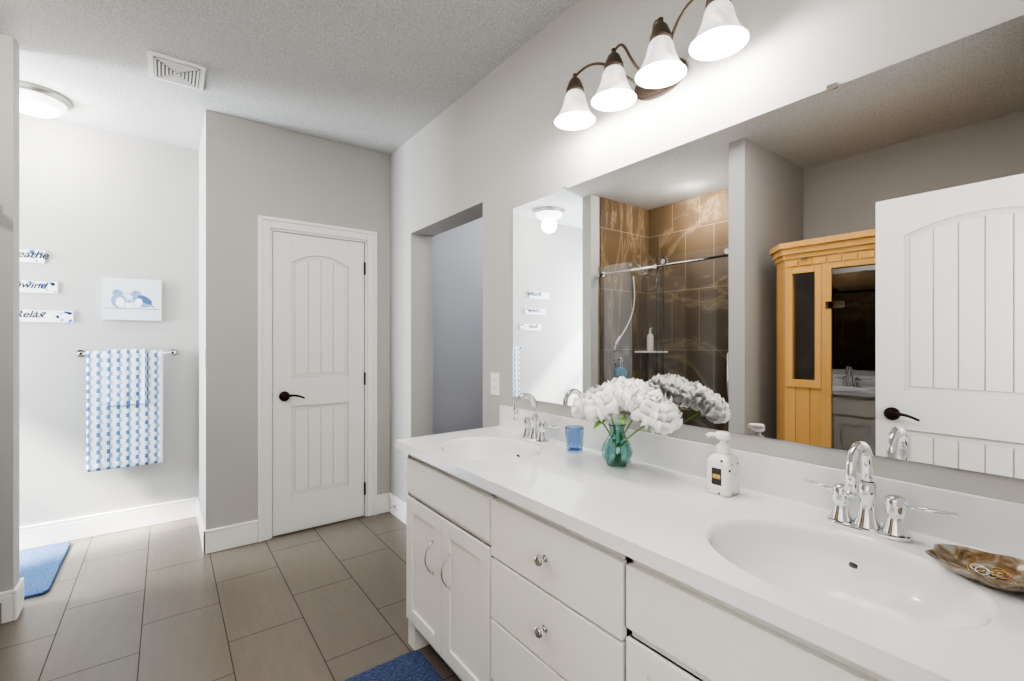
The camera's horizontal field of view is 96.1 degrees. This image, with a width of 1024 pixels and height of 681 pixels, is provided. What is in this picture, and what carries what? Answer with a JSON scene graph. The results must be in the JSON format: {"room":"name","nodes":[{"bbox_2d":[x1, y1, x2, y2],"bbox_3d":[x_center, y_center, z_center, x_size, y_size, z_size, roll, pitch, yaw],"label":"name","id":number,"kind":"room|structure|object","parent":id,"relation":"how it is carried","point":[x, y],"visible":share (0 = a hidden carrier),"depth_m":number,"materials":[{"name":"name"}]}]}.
{"room":"bathroom","nodes":[
{"label":"bathroom","id":0,"kind":"room"},
{"bbox_2d":[0,603,1,625],"bbox_3d":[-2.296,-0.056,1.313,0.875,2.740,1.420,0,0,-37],"label":"baseboard","id":1,"kind":"structure","parent":0,"point":[0,614],"depth_m":2.12,"materials":[{"name":"white wood"}]},
{"bbox_2d":[0,34,19,591],"bbox_3d":[-3.045,-0.056,1.711,1.665,2.740,0.115,0,0,-37],"label":"wall","id":2,"kind":"structure","parent":0,"point":[9,314],"depth_m":2.16,"materials":[{"name":"grey paint"}]},
{"bbox_2d":[0,578,23,623],"bbox_3d":[-2.991,1.242,1.751,1.559,0.145,0.143,0,0,-37],"label":"baseboard","id":3,"kind":"structure","parent":2,"relation":"attached to","point":[12,601],"depth_m":2.16,"materials":[{"name":"white wood"}]},
{"bbox_2d":[20,113,198,526],"bbox_3d":[-3.353,-0.056,2.764,2.435,2.740,0.120,0,0,-37],"label":"wall","id":4,"kind":"structure","parent":0,"point":[96,205],"depth_m":3.09,"materials":[{"name":"grey paint"}]},
{"bbox_2d":[20,249,48,262],"bbox_3d":[-3.111,-0.534,2.864,0.333,0.080,0.010,0,0,-37],"label":"sign","id":5,"kind":"object","parent":4,"relation":"attached to","point":[33,256],"visible":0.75,"depth_m":2.92,"materials":[{"name":"white"}]},
{"bbox_2d":[20,280,57,293],"bbox_3d":[-3.073,-0.341,2.893,0.315,0.074,0.010,0,0,-37],"label":"sign","id":6,"kind":"object","parent":4,"relation":"attached to","point":[37,286],"visible":0.75,"depth_m":2.93,"materials":[{"name":"white wood"}]},
{"bbox_2d":[20,310,72,322],"bbox_3d":[-3.014,-0.156,2.937,0.316,0.076,0.010,0,0,-37],"label":"sign","id":7,"kind":"object","parent":4,"relation":"attached to","point":[43,316],"visible":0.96,"depth_m":2.95,"materials":[{"name":"white"}]},
{"bbox_2d":[20,497,196,549],"bbox_3d":[-3.271,1.242,2.742,2.301,0.145,0.014,0,0,-37],"label":"baseboard","id":8,"kind":"structure","parent":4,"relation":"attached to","point":[50,533],"depth_m":3.12,"materials":[{"name":"white wood"}]},
{"bbox_2d":[75,349,177,471],"bbox_3d":[-2.633,0.460,3.164,0.548,0.802,0.104,0,0,-37],"label":"towel bar","id":9,"kind":"object","parent":4,"relation":"attached to","point":[124,407],"visible":1,"depth_m":3.12,"materials":[{"name":"fabric"}]},
{"bbox_2d":[102,277,161,320],"bbox_3d":[-2.640,-0.285,3.208,0.317,0.287,0.026,0,0,-37],"label":"framed picture","id":10,"kind":"object","parent":4,"relation":"attached to","point":[130,299],"visible":1,"depth_m":3.19},
{"bbox_2d":[199,122,203,519],"bbox_3d":[-2.140,-0.056,3.275,0.120,2.740,0.760,0,0,-37],"label":"wall","id":11,"kind":"structure","parent":0,"point":[201,322],"depth_m":3.18,"materials":[{"name":"grey paint"}]},
{"bbox_2d":[197,497,205,554],"bbox_3d":[-2.118,1.242,3.133,0.014,0.145,0.774,0,0,-37],"label":"baseboard return","id":12,"kind":"object","parent":11,"relation":"attached to","point":[200,521],"visible":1,"depth_m":3.04,"materials":[{"name":"white wood"}]},
{"bbox_2d":[0,512,460,680],"bbox_3d":[-0.457,1.344,1.600,5.670,0.060,5.500,0,0,-37],"label":"floor","id":13,"kind":"structure","parent":0,"point":[168,601],"depth_m":2.24,"materials":[{"name":"tile"}]},
{"bbox_2d":[20,542,70,598],"bbox_3d":[-2.831,1.305,2.538,0.500,0.016,0.750,0,0,-37],"label":"area rug","id":14,"kind":"object","parent":13,"relation":"on","point":[40,567],"visible":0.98,"depth_m":2.64,"materials":[{"name":"blue fabric"}]},
{"bbox_2d":[344,650,443,680],"bbox_3d":[-0.361,1.305,1.472,0.510,0.016,0.800,0,0,-37],"label":"rug","id":15,"kind":"object","parent":13,"relation":"on","point":[415,665],"depth_m":1.80,"materials":[{"name":"blue fabric"}]},
{"bbox_2d":[395,445,910,680],"bbox_3d":[0.306,0.891,1.393,0.592,0.845,1.880,0,0,-37],"label":"bathroom vanity","id":16,"kind":"object","parent":13,"relation":"on","point":[536,550],"depth_m":1.20,"materials":[{"name":"white wood"}]},
{"bbox_2d":[395,425,1023,680],"bbox_3d":[0.297,0.452,1.398,0.552,0.034,1.950,0,0,-37],"label":"countertop","id":17,"kind":"structure","parent":16,"relation":"on","point":[871,589],"depth_m":1.03,"materials":[{"name":"white stone"}]},
{"bbox_2d":[565,425,583,452],"bbox_3d":[0.244,0.386,1.799,0.075,0.096,0.073,0,0,-37],"label":"glass","id":18,"kind":"object","parent":17,"relation":"on","point":[574,437],"visible":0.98,"depth_m":1.77,"materials":[{"name":"blue glass"}]},
{"bbox_2d":[571,376,682,467],"bbox_3d":[0.363,0.277,1.547,0.242,0.313,0.426,0,0,-37],"label":"glass vase","id":19,"kind":"object","parent":17,"relation":"on","point":[656,410],"visible":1,"depth_m":1.51,"materials":[{"name":"teal"}]},
{"bbox_2d":[706,431,739,496],"bbox_3d":[0.600,0.346,1.316,0.071,0.174,0.076,0,0,-37],"label":"soap dispenser","id":20,"kind":"object","parent":17,"relation":"on","point":[723,471],"visible":1,"depth_m":1.29,"materials":[{"name":"white ceramic"}]},
{"bbox_2d":[925,544,1023,592],"bbox_3d":[0.873,0.419,0.828,0.150,0.028,0.189,0,0,-37],"label":"dish","id":21,"kind":"object","parent":17,"relation":"on","point":[999,572],"visible":1,"depth_m":0.86,"materials":[{"name":"ceramic"}]},
{"bbox_2d":[0,0,577,154],"bbox_3d":[-0.457,-1.456,1.600,5.670,0.060,5.500,0,0,-37],"label":"ceiling","id":22,"kind":"structure","parent":0,"point":[388,77],"depth_m":2.32,"materials":[{"name":"white paint"}]},
{"bbox_2d":[20,80,72,117],"bbox_3d":[-2.780,-1.363,2.670,0.340,0.126,0.340,0,0,-37],"label":"flush ceiling light","id":23,"kind":"object","parent":22,"relation":"attached to","point":[39,101],"visible":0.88,"depth_m":2.63,"materials":[{"name":"white glass"}]},
{"bbox_2d":[147,50,205,90],"bbox_3d":[-1.774,-1.418,2.437,0.240,0.016,0.270,0,0,-37],"label":"air vent","id":24,"kind":"object","parent":22,"relation":"attached to","point":[162,67],"visible":0.98,"depth_m":2.41,"materials":[{"name":"white plastic"}]},
{"bbox_2d":[204,109,482,529],"bbox_3d":[-0.643,-0.056,3.850,3.205,2.740,0.120,0,0,-37],"label":"wall","id":25,"kind":"structure","parent":0,"point":[253,170],"depth_m":3.07,"materials":[{"name":"grey paint"}]},
{"bbox_2d":[203,493,388,554],"bbox_3d":[-1.421,1.242,3.181,1.185,0.145,0.014,0,0,-37],"label":"baseboard","id":26,"kind":"structure","parent":25,"relation":"attached to","point":[229,537],"depth_m":2.92,"materials":[{"name":"white wood"}]},
{"bbox_2d":[258,215,376,541],"bbox_3d":[-1.375,0.248,3.288,0.792,2.131,0.139,0,0,-37],"label":"trim","id":27,"kind":"structure","parent":25,"relation":"attached to","point":[267,226],"depth_m":3.09,"materials":[{"name":"white wood"}]},
{"bbox_2d":[272,231,365,535],"bbox_3d":[-1.356,0.289,3.269,0.625,2.034,0.159,0,0,-37],"label":"closet door","id":28,"kind":"structure","parent":25,"relation":"in","point":[318,378],"depth_m":3.24,"materials":[{"name":"white wood"}]},
{"bbox_2d":[390,0,1023,503],"bbox_3d":[0.164,-0.056,2.223,0.170,2.740,3.690,0,0,-37],"label":"wall","id":29,"kind":"structure","parent":0,"point":[496,146],"depth_m":1.90,"materials":[{"name":"grey paint"}]},
{"bbox_2d":[389,492,405,523],"bbox_3d":[-0.419,1.242,2.986,0.184,0.145,1.530,0,0,-37],"label":"baseboard","id":30,"kind":"structure","parent":29,"relation":"attached to","point":[399,511],"depth_m":3.40,"materials":[{"name":"white wood"}]},
{"bbox_2d":[491,372,498,395],"bbox_3d":[-0.090,0.227,2.411,0.008,0.116,0.072,0,0,-37],"label":"outlet","id":31,"kind":"object","parent":29,"relation":"attached to","point":[494,383],"visible":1,"depth_m":2.41,"materials":[{"name":"white plastic"}]},
{"bbox_2d":[554,0,748,129],"bbox_3d":[0.433,-0.930,1.544,0.212,0.189,0.726,0,0,-37],"label":"sconce","id":32,"kind":"object","parent":29,"relation":"attached to","point":[723,32],"visible":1,"depth_m":1.49,"materials":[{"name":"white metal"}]},
{"bbox_2d":[513,15,1023,478],"bbox_3d":[0.522,-0.192,1.596,0.008,0.940,1.717,0,0,-37],"label":"vanity mirror","id":33,"kind":"object","parent":29,"relation":"attached to","point":[835,265],"visible":0.97,"depth_m":1.20,"materials":[{"name":"white mirror"}]}
]}

